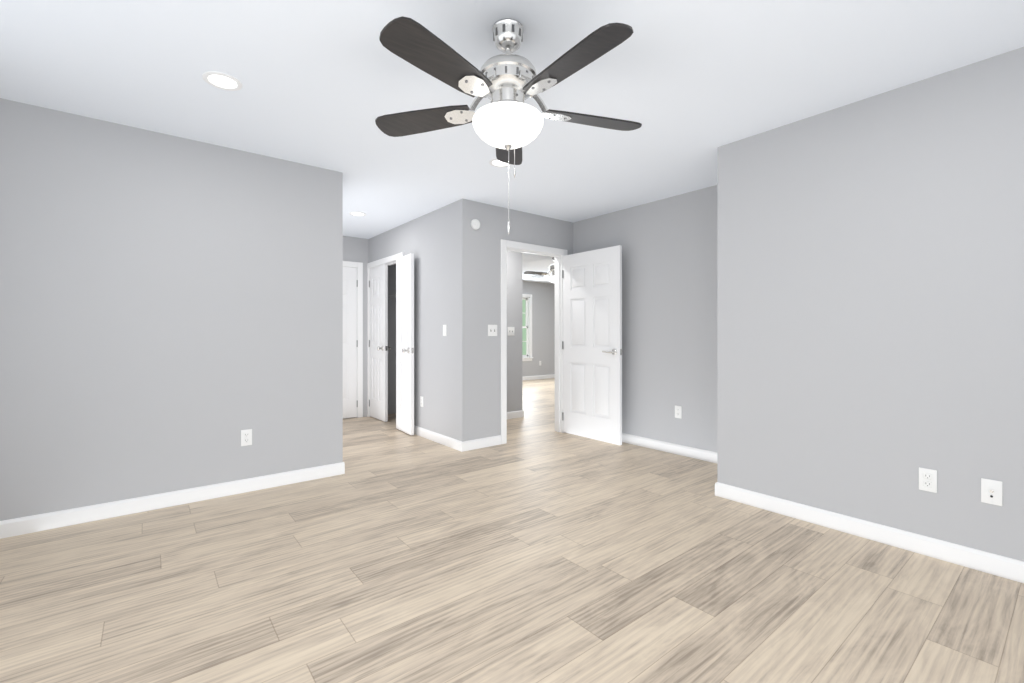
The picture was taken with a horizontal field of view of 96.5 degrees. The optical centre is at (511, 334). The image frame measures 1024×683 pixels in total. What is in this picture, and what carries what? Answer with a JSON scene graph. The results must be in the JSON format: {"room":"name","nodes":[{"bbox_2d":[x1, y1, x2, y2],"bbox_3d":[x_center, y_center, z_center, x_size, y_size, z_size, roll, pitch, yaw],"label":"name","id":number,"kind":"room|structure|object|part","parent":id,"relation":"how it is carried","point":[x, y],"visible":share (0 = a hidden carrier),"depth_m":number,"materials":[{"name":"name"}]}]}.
{"room":"empty bedroom","nodes":[
{"label":"empty bedroom","id":0,"kind":"room"},
{"bbox_2d":[0,378,1023,682],"bbox_3d":[0.961,1.160,5.620,10.720,0.060,9.820,0,0,-38],"label":"floor","id":1,"kind":"structure","parent":0,"point":[536,548],"depth_m":2.05,"materials":[{"name":"beige wood"}]},
{"bbox_2d":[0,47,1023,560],"bbox_3d":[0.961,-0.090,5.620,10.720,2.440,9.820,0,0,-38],"label":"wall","id":2,"kind":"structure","parent":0,"point":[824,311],"depth_m":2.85,"materials":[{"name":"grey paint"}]},
{"bbox_2d":[0,462,343,538],"bbox_3d":[-2.232,1.083,3.007,2.190,0.095,0.013,0,0,-39],"label":"baseboard","id":3,"kind":"structure","parent":2,"relation":"attached to","point":[57,519],"depth_m":2.95,"materials":[{"name":"white wood"}]},
{"bbox_2d":[241,429,251,445],"bbox_3d":[-1.902,0.740,3.274,0.070,0.115,0.008,0,0,-38],"label":"outlet","id":4,"kind":"object","parent":2,"relation":"attached to","point":[246,437],"visible":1,"depth_m":3.27,"materials":[{"name":"white plastic"}]},
{"bbox_2d":[343,267,357,418],"bbox_3d":[-2.424,0.111,5.954,0.815,2.018,0.148,0,0,-38],"label":"door","id":5,"kind":"structure","parent":2,"relation":"in","point":[350,343],"depth_m":6.13,"materials":[{"name":"white wood"}]},
{"bbox_2d":[343,261,362,417],"bbox_3d":[-2.445,0.077,5.973,0.960,2.105,0.128,0,0,-38],"label":"door frame","id":6,"kind":"structure","parent":2,"relation":"attached to","point":[358,266],"depth_m":6.19,"materials":[{"name":"white wood"}]},
{"bbox_2d":[369,264,390,421],"bbox_3d":[-1.775,0.111,6.068,0.187,2.018,0.526,0,0,-38],"label":"door","id":7,"kind":"structure","parent":2,"relation":"in","point":[378,343],"depth_m":6.00,"materials":[{"name":"white wood"}]},
{"bbox_2d":[367,252,403,416],"bbox_3d":[-1.605,0.077,5.898,0.128,2.105,1.140,0,0,-38],"label":"door frame","id":8,"kind":"structure","parent":2,"relation":"attached to","point":[390,260],"depth_m":6.25,"materials":[{"name":"white wood"}]},
{"bbox_2d":[396,253,413,434],"bbox_3d":[-1.262,0.111,5.241,0.138,2.018,0.467,0,0,-38],"label":"door","id":9,"kind":"structure","parent":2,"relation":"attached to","point":[405,343],"depth_m":5.22,"materials":[{"name":"white wood"}]},
{"bbox_2d":[420,396,422,406],"bbox_3d":[-0.999,0.745,5.057,0.008,0.115,0.070,0,0,-38],"label":"electrical outlet box","id":10,"kind":"object","parent":2,"relation":"attached to","point":[421,401],"visible":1,"depth_m":5.06,"materials":[{"name":"white plastic"}]},
{"bbox_2d":[414,425,463,451],"bbox_3d":[-0.884,1.083,4.907,0.013,0.095,1.308,0,0,-39],"label":"baseboard","id":11,"kind":"structure","parent":2,"relation":"attached to","point":[458,445],"depth_m":4.72,"materials":[{"name":"white wood"}]},
{"bbox_2d":[443,325,446,335],"bbox_3d":[-0.688,-0.040,4.666,0.008,0.115,0.070,0,0,-38],"label":"switch box","id":12,"kind":"object","parent":2,"relation":"attached to","point":[444,330],"visible":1,"depth_m":4.66,"materials":[{"name":"white plastic"}]},
{"bbox_2d":[471,219,479,229],"bbox_3d":[-0.356,-1.080,4.488,0.104,0.104,0.031,0,0,-38],"label":"smoke detector","id":13,"kind":"object","parent":2,"relation":"attached to","point":[475,224],"visible":1,"depth_m":4.47,"materials":[{"name":"white plastic"}]},
{"bbox_2d":[464,435,500,450],"bbox_3d":[-0.287,1.083,4.554,0.440,0.095,0.013,0,0,-39],"label":"baseboard","id":14,"kind":"structure","parent":2,"relation":"attached to","point":[474,444],"depth_m":4.54,"materials":[{"name":"white wood"}]},
{"bbox_2d":[488,325,496,335],"bbox_3d":[-0.193,-0.040,4.628,0.116,0.115,0.016,0,0,-38],"label":"switch box","id":15,"kind":"object","parent":2,"relation":"attached to","point":[492,330],"visible":1,"depth_m":4.63,"materials":[{"name":"white plastic"}]},
{"bbox_2d":[508,327,513,335],"bbox_3d":[-0.009,-0.040,6.116,0.116,0.115,0.016,0,0,-38],"label":"light switch","id":16,"kind":"object","parent":2,"relation":"attached to","point":[510,331],"depth_m":6.12,"materials":[{"name":"white plastic"}]},
{"bbox_2d":[507,410,523,418],"bbox_3d":[-0.456,1.083,5.762,1.500,0.095,0.013,0,0,-39],"label":"baseboard","id":17,"kind":"structure","parent":2,"relation":"attached to","point":[513,414],"depth_m":6.15,"materials":[{"name":"white wood"}]},
{"bbox_2d":[522,294,532,360],"bbox_3d":[0.083,-0.165,11.100,1.030,1.650,0.150,0,0,-38],"label":"window","id":18,"kind":"structure","parent":2,"relation":"in","point":[527,298],"depth_m":11.34,"materials":[{"name":"white"}]},
{"bbox_2d":[501,239,566,443],"bbox_3d":[0.222,0.077,5.038,0.960,2.105,0.146,0,0,-38],"label":"door frame","id":19,"kind":"structure","parent":2,"relation":"attached to","point":[556,253],"depth_m":5.06,"materials":[{"name":"white wood"}]},
{"bbox_2d":[522,374,554,380],"bbox_3d":[-0.067,1.083,10.927,5.500,0.095,0.013,0,0,-39],"label":"baseboard","id":20,"kind":"structure","parent":2,"relation":"attached to","point":[551,375],"depth_m":11.48,"materials":[{"name":"white wood"}]},
{"bbox_2d":[562,245,621,444],"bbox_3d":[0.848,0.111,4.933,0.148,2.018,0.811,0,0,-38],"label":"door","id":21,"kind":"structure","parent":2,"relation":"in","point":[592,344],"depth_m":4.88,"materials":[{"name":"white wood"}]},
{"bbox_2d":[622,433,716,463],"bbox_3d":[1.368,1.083,4.513,0.040,0.095,2.140,0,0,-39],"label":"baseboard","id":22,"kind":"structure","parent":2,"relation":"attached to","point":[705,455],"depth_m":4.34,"materials":[{"name":"white wood"}]},
{"bbox_2d":[675,405,681,418],"bbox_3d":[1.561,0.730,4.296,0.008,0.115,0.070,0,0,-38],"label":"outlet","id":23,"kind":"object","parent":2,"relation":"attached to","point":[678,411],"visible":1,"depth_m":4.29,"materials":[{"name":"white plastic"}]},
{"bbox_2d":[715,482,1023,582],"bbox_3d":[2.234,1.083,2.194,0.013,0.095,2.593,0,0,-39],"label":"baseboard","id":24,"kind":"structure","parent":2,"relation":"attached to","point":[992,563],"depth_m":2.46,"materials":[{"name":"white wood"}]},
{"bbox_2d":[919,467,936,492],"bbox_3d":[2.124,0.745,2.335,0.008,0.115,0.070,0,0,-38],"label":"outlet","id":25,"kind":"object","parent":2,"relation":"attached to","point":[927,479],"visible":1,"depth_m":2.33,"materials":[{"name":"white plastic"}]},
{"bbox_2d":[981,478,1002,505],"bbox_3d":[2.263,0.745,2.157,0.012,0.115,0.070,0,0,-38],"label":"outlet","id":26,"kind":"object","parent":2,"relation":"attached to","point":[991,491],"visible":1,"depth_m":2.15,"materials":[{"name":"white plastic"}]},
{"bbox_2d":[0,0,1023,283],"bbox_3d":[0.961,-1.340,5.620,10.720,0.060,9.820,0,0,-38],"label":"ceiling","id":27,"kind":"structure","parent":0,"point":[690,86],"depth_m":2.32,"materials":[{"name":"white paint"}]},
{"bbox_2d":[202,71,241,90],"bbox_3d":[-1.496,-1.306,2.362,0.176,0.007,0.176,0,0,-38],"label":"recessed light","id":28,"kind":"object","parent":27,"relation":"in","point":[220,80],"visible":1,"depth_m":2.35,"materials":[{"name":"white plastic"}]},
{"bbox_2d":[349,212,365,215],"bbox_3d":[-1.676,-1.306,4.966,0.176,0.007,0.176,0,0,-38],"label":"recessed light","id":29,"kind":"object","parent":27,"relation":"in","point":[357,213],"visible":0.98,"depth_m":4.95,"materials":[{"name":"white"}]},
{"bbox_2d":[489,158,510,166],"bbox_3d":[-0.087,-1.306,3.483,0.176,0.007,0.176,0,0,-38],"label":"recessed light","id":30,"kind":"object","parent":27,"relation":"in","point":[495,162],"visible":0.6,"depth_m":3.50,"materials":[{"name":"white"}]},
{"bbox_2d":[375,16,641,234],"bbox_3d":[0.004,-0.869,1.922,1.232,0.883,1.195,0,0,-38],"label":"ceiling fan","id":31,"kind":"object","parent":27,"relation":"hanging from","point":[507,121],"visible":1,"depth_m":1.85,"materials":[{"name":"silver metal"}]},
{"bbox_3d":[-0.017,-0.874,1.960,0.304,0.133,0.304,0,0,-38],"label":"globe","id":32,"kind":"part","parent":31,"relation":"part of","materials":[{"name":"white glass"}]},
{"bbox_2d":[524,257,554,282],"bbox_3d":[0.703,-1.075,7.702,1.110,0.470,1.072,0,0,-38],"label":"ceiling fan","id":33,"kind":"object","parent":27,"relation":"hanging from","point":[551,278],"visible":0.48,"depth_m":7.60,"materials":[{"name":"silver metal"}]},
{"label":"outside","id":34,"kind":"structure","parent":0,"visible":0},
{"bbox_2d":[522,300,525,354],"bbox_3d":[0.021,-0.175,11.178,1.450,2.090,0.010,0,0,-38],"label":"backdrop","id":35,"kind":"structure","parent":34,"point":[523,331],"depth_m":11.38,"materials":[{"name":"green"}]}
]}

